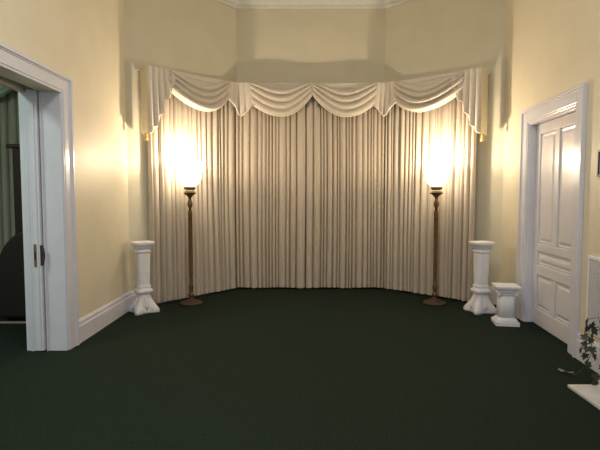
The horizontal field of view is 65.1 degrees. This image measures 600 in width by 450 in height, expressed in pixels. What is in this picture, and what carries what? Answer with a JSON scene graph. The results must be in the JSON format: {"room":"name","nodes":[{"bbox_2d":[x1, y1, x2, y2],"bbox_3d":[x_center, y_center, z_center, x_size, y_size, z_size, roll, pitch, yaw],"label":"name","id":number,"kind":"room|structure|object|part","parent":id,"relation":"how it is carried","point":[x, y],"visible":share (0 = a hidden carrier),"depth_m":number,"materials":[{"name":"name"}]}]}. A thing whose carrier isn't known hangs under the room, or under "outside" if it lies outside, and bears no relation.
{"room":"funeral home viewing room","nodes":[
{"label":"funeral home viewing room","id":0,"kind":"room"},
{"bbox_2d":[0,90,19,252],"bbox_3d":[-4.448,-0.444,6.406,3.306,3.076,0.114,0,3,0],"label":"curtain","id":1,"kind":"object","parent":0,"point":[9,106],"visible":0.09,"depth_m":6.37,"materials":[{"name":"green fabric"}]},
{"bbox_2d":[0,85,11,97],"bbox_3d":[-4.200,-1.850,6.163,2.800,0.440,0.056,0,3,0],"label":"valance","id":2,"kind":"object","parent":1,"relation":"attached to","point":[4,91],"visible":0.02,"depth_m":6.16,"materials":[{"name":"green fabric"}]},
{"bbox_2d":[0,0,129,318],"bbox_3d":[-2.470,-1.055,2.066,0.380,4.860,8.250,0,3,0],"label":"wall","id":3,"kind":"structure","parent":0,"point":[83,41],"depth_m":5.19,"materials":[{"name":"beige paint"}]},
{"bbox_2d":[0,321,25,323],"bbox_3d":[-4.335,1.158,5.589,3.330,0.021,0.040,0,3,0],"label":"trim","id":4,"kind":"structure","parent":3,"relation":"attached to","point":[1,322],"depth_m":5.57,"materials":[{"name":"white wood"}]},
{"bbox_2d":[26,89,46,350],"bbox_3d":[-2.513,-0.057,4.972,0.115,2.498,1.016,0,3,0],"label":"door","id":5,"kind":"structure","parent":3,"relation":"in","point":[32,96],"depth_m":4.48,"materials":[{"name":"white paint"}]},
{"bbox_3d":[-2.529,0.293,4.490,0.026,0.220,0.006,0,3,0],"label":"latch plate","id":6,"kind":"part","parent":5,"relation":"part of","materials":[{"name":"gold metal"}]},
{"bbox_3d":[-2.470,0.292,4.513,0.030,0.200,0.034,0,3,0],"label":"flush pull","id":7,"kind":"part","parent":5,"relation":"part of","materials":[{"name":"brown metal"}]},
{"bbox_2d":[0,42,79,349],"bbox_3d":[-2.259,-0.033,3.419,0.042,2.660,2.570,0,3,0],"label":"trim","id":8,"kind":"structure","parent":3,"relation":"attached to","point":[11,59],"depth_m":4.58,"materials":[{"name":"white paint"}]},
{"bbox_2d":[18,92,67,350],"bbox_3d":[-2.473,0.051,3.424,0.394,2.490,2.230,0,3,0],"label":"trim","id":9,"kind":"structure","parent":3,"relation":"attached to","point":[49,102],"depth_m":4.52,"materials":[{"name":"white paint"}]},
{"bbox_2d":[79,291,131,342],"bbox_3d":[-2.267,1.052,5.550,0.026,0.240,1.545,0,3,0],"label":"baseboard","id":10,"kind":"structure","parent":3,"relation":"attached to","point":[90,324],"depth_m":5.39,"materials":[{"name":"white paint"}]},
{"bbox_2d":[124,0,236,290],"bbox_3d":[-1.732,-1.349,7.006,0.200,4.860,1.968,3,4,39],"label":"wall","id":11,"kind":"structure","parent":0,"point":[194,37],"depth_m":6.51,"materials":[{"name":"beige paint"}]},
{"bbox_2d":[0,287,599,449],"bbox_3d":[-1.500,1.372,3.037,9.400,0.100,10.300,0,3,0],"label":"floor","id":12,"kind":"structure","parent":0,"point":[242,368],"depth_m":3.85,"materials":[{"name":"green carpet"}]},
{"bbox_2d":[0,231,25,320],"bbox_3d":[-3.160,0.590,5.901,0.920,1.120,0.590,0,3,0],"label":"armchair","id":13,"kind":"object","parent":12,"relation":"on","point":[12,277],"visible":0.26,"depth_m":5.61,"materials":[{"name":"brown leather"}]},
{"bbox_2d":[6,144,22,234],"bbox_3d":[-3.585,0.031,6.285,0.510,2.190,0.195,0,3,0],"label":"tall cabinet","id":14,"kind":"object","parent":12,"relation":"on","point":[15,148],"visible":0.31,"depth_m":6.17,"materials":[{"name":"brown wood"}]},
{"bbox_3d":[-3.585,-1.037,6.222,0.510,0.050,0.195,0,3,0],"label":"cornice","id":15,"kind":"part","parent":14,"relation":"part of","materials":[{"name":"brown wood"}]},
{"bbox_3d":[-3.585,0.041,6.206,0.310,1.940,0.015,0,3,0],"label":"door","id":16,"kind":"part","parent":14,"relation":"part of","materials":[{"name":"brown wood"}]},
{"bbox_2d":[128,240,159,315],"bbox_3d":[-2.045,0.676,6.131,0.325,0.922,0.325,-3,4,-38],"label":"pedestal","id":17,"kind":"object","parent":12,"relation":"on","point":[143,303],"visible":1,"depth_m":6.06,"materials":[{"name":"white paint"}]},
{"bbox_2d":[176,161,202,305],"bbox_3d":[-1.530,0.116,6.559,0.351,1.985,0.351,1,4,22],"label":"floor lamp","id":18,"kind":"object","parent":12,"relation":"on","point":[189,174],"visible":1,"depth_m":6.48,"materials":[{"name":"white glass"}]},
{"bbox_3d":[-1.530,-0.702,6.510,0.351,0.347,0.351,-1,4,-22],"label":"lamp shade","id":19,"kind":"part","parent":18,"relation":"part of","materials":[{"name":"white glass"}]},
{"bbox_2d":[423,161,449,305],"bbox_3d":[1.895,0.116,6.559,0.351,1.985,0.351,1,4,22],"label":"floor lamp","id":20,"kind":"object","parent":12,"relation":"on","point":[436,174],"visible":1,"depth_m":6.48,"materials":[{"name":"white glass"}]},
{"bbox_3d":[1.895,-0.702,6.510,0.351,0.347,0.351,1,4,22],"label":"lamp shade","id":21,"kind":"part","parent":20,"relation":"part of","materials":[{"name":"white glass"}]},
{"bbox_2d":[463,241,495,314],"bbox_3d":[2.360,0.676,6.131,0.325,0.922,0.325,-1,3,-12],"label":"pedestal","id":22,"kind":"object","parent":12,"relation":"on","point":[479,303],"visible":1,"depth_m":6.05,"materials":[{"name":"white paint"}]},
{"bbox_2d":[491,283,521,326],"bbox_3d":[2.435,0.938,5.566,0.272,0.464,0.272,1,3,10],"label":"pedestal","id":23,"kind":"object","parent":12,"relation":"on","point":[506,292],"visible":1,"depth_m":5.48,"materials":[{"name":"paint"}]},
{"bbox_2d":[557,317,599,384],"bbox_3d":[2.276,0.992,3.659,0.179,0.581,0.779,0,3,0],"label":"ivy plant","id":24,"kind":"object","parent":12,"relation":"on","point":[594,330],"visible":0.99,"depth_m":3.73,"materials":[{"name":"leaf"}]},
{"bbox_2d":[568,384,599,409],"bbox_3d":[2.265,1.330,2.683,0.310,0.024,2.058,0,3,0],"label":"hearth slab","id":25,"kind":"object","parent":12,"relation":"on","point":[590,393],"visible":1,"depth_m":3.57,"materials":[{"name":"stone"}]},
{"bbox_2d":[598,344,599,384],"bbox_3d":[2.440,0.733,2.613,0.180,1.174,2.130,0,3,0],"label":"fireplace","id":26,"kind":"object","parent":25,"relation":"on","point":[599,344],"visible":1,"depth_m":3.69,"materials":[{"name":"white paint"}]},
{"bbox_2d":[236,9,385,272],"bbox_3d":[0.177,-1.396,7.801,2.415,4.860,0.200,0,3,0],"label":"wall","id":27,"kind":"structure","parent":0,"point":[273,45],"depth_m":7.61,"materials":[{"name":"beige paint"}]},
{"bbox_2d":[135,65,490,140],"bbox_3d":[0.225,-1.680,6.912,4.824,1.032,1.533,0,3,0],"label":"valance","id":28,"kind":"object","parent":27,"relation":"attached to","point":[470,86],"visible":1,"depth_m":6.89,"materials":[{"name":"beige fabric"}]},
{"bbox_2d":[147,92,235,302],"bbox_3d":[-1.533,-0.513,6.986,0.102,3.146,1.559,3,4,40],"label":"curtain","id":29,"kind":"object","parent":28,"relation":"hanging from","point":[184,132],"visible":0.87,"depth_m":6.92,"materials":[{"name":"beige fabric"}]},
{"bbox_2d":[235,105,304,287],"bbox_3d":[-0.479,-0.548,7.568,1.134,3.146,0.101,0,3,0],"label":"curtain","id":30,"kind":"object","parent":28,"relation":"hanging from","point":[269,149],"visible":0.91,"depth_m":7.57,"materials":[{"name":"beige fabric"}]},
{"bbox_2d":[306,96,385,287],"bbox_3d":[0.734,-0.548,7.566,1.283,3.146,0.105,0,3,0],"label":"curtain","id":31,"kind":"object","parent":28,"relation":"hanging from","point":[345,156],"visible":0.89,"depth_m":7.57,"materials":[{"name":"beige fabric"}]},
{"bbox_2d":[384,97,476,301],"bbox_3d":[1.887,-0.517,7.052,1.492,3.146,0.109,3,5,44],"label":"curtain","id":32,"kind":"object","parent":28,"relation":"hanging from","point":[444,133],"visible":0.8,"depth_m":7.03,"materials":[{"name":"beige fabric"}]},
{"bbox_2d":[384,0,506,286],"bbox_3d":[2.152,-1.356,7.125,1.908,4.860,0.200,3,5,43],"label":"wall","id":33,"kind":"structure","parent":0,"point":[425,38],"depth_m":6.67,"materials":[{"name":"beige paint"}]},
{"bbox_2d":[131,273,496,304],"bbox_3d":[0.251,0.961,7.071,5.062,0.240,1.536,0,3,0],"label":"baseboard","id":34,"kind":"structure","parent":33,"relation":"attached to","point":[492,296],"depth_m":6.59,"materials":[{"name":"white paint"}]},
{"bbox_2d":[500,0,599,343],"bbox_3d":[2.519,-1.061,2.167,0.200,4.860,8.501,0,3,5],"label":"wall","id":35,"kind":"structure","parent":0,"point":[553,46],"depth_m":5.00,"materials":[{"name":"beige paint"}]},
{"bbox_2d":[216,0,411,8],"bbox_3d":[0.251,-3.360,2.690,5.062,0.329,9.770,0,3,0],"label":"trim","id":36,"kind":"structure","parent":35,"relation":"attached to","point":[238,4],"depth_m":7.53,"materials":[{"name":"paint"}]},
{"bbox_2d":[515,83,587,357],"bbox_3d":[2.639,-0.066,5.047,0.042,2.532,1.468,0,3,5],"label":"trim","id":37,"kind":"structure","parent":35,"relation":"attached to","point":[576,96],"depth_m":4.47,"materials":[{"name":"white paint"}]},
{"bbox_2d":[531,112,575,343],"bbox_3d":[2.753,0.025,5.042,0.042,2.326,1.084,0,3,5],"label":"door","id":38,"kind":"structure","parent":35,"relation":"in","point":[555,144],"depth_m":5.07,"materials":[{"name":"white paint"}]},
{"bbox_3d":[2.766,0.785,5.326,0.015,0.392,0.369,0,3,5],"label":"panel","id":39,"kind":"part","parent":38,"relation":"part of","materials":[{"name":"white paint"}]},
{"bbox_3d":[2.766,-0.406,5.255,0.015,1.247,0.369,0,3,5],"label":"panel","id":40,"kind":"part","parent":38,"relation":"part of","materials":[{"name":"white paint"}]},
{"bbox_3d":[2.746,0.405,5.066,0.015,0.152,0.846,0,3,5],"label":"panel","id":41,"kind":"part","parent":38,"relation":"part of","materials":[{"name":"white paint"}]},
{"bbox_3d":[2.725,0.813,4.852,0.015,0.392,0.369,0,3,5],"label":"panel","id":42,"kind":"part","parent":38,"relation":"part of","materials":[{"name":"white paint"}]},
{"bbox_3d":[2.725,-0.378,4.781,0.015,1.247,0.369,0,3,5],"label":"panel","id":43,"kind":"part","parent":38,"relation":"part of","materials":[{"name":"white paint"}]},
{"bbox_2d":[575,333,598,372],"bbox_3d":[2.555,1.141,4.044,0.026,0.240,0.678,0,3,5],"label":"baseboard","id":44,"kind":"structure","parent":35,"relation":"attached to","point":[595,364],"depth_m":4.16,"materials":[{"name":"white paint"}]},
{"bbox_2d":[585,255,599,337],"bbox_3d":[2.555,0.626,3.960,0.015,0.680,0.512,0,3,5],"label":"fireplace","id":45,"kind":"object","parent":35,"relation":"in","point":[593,272],"visible":0.8,"depth_m":4.10,"materials":[{"name":"white paint"}]},
{"bbox_2d":[597,150,599,176],"bbox_3d":[2.552,-0.520,3.889,0.021,0.225,0.306,0,3,5],"label":"picture frame","id":46,"kind":"object","parent":35,"relation":"attached to","point":[598,153],"visible":1,"depth_m":4.02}
]}

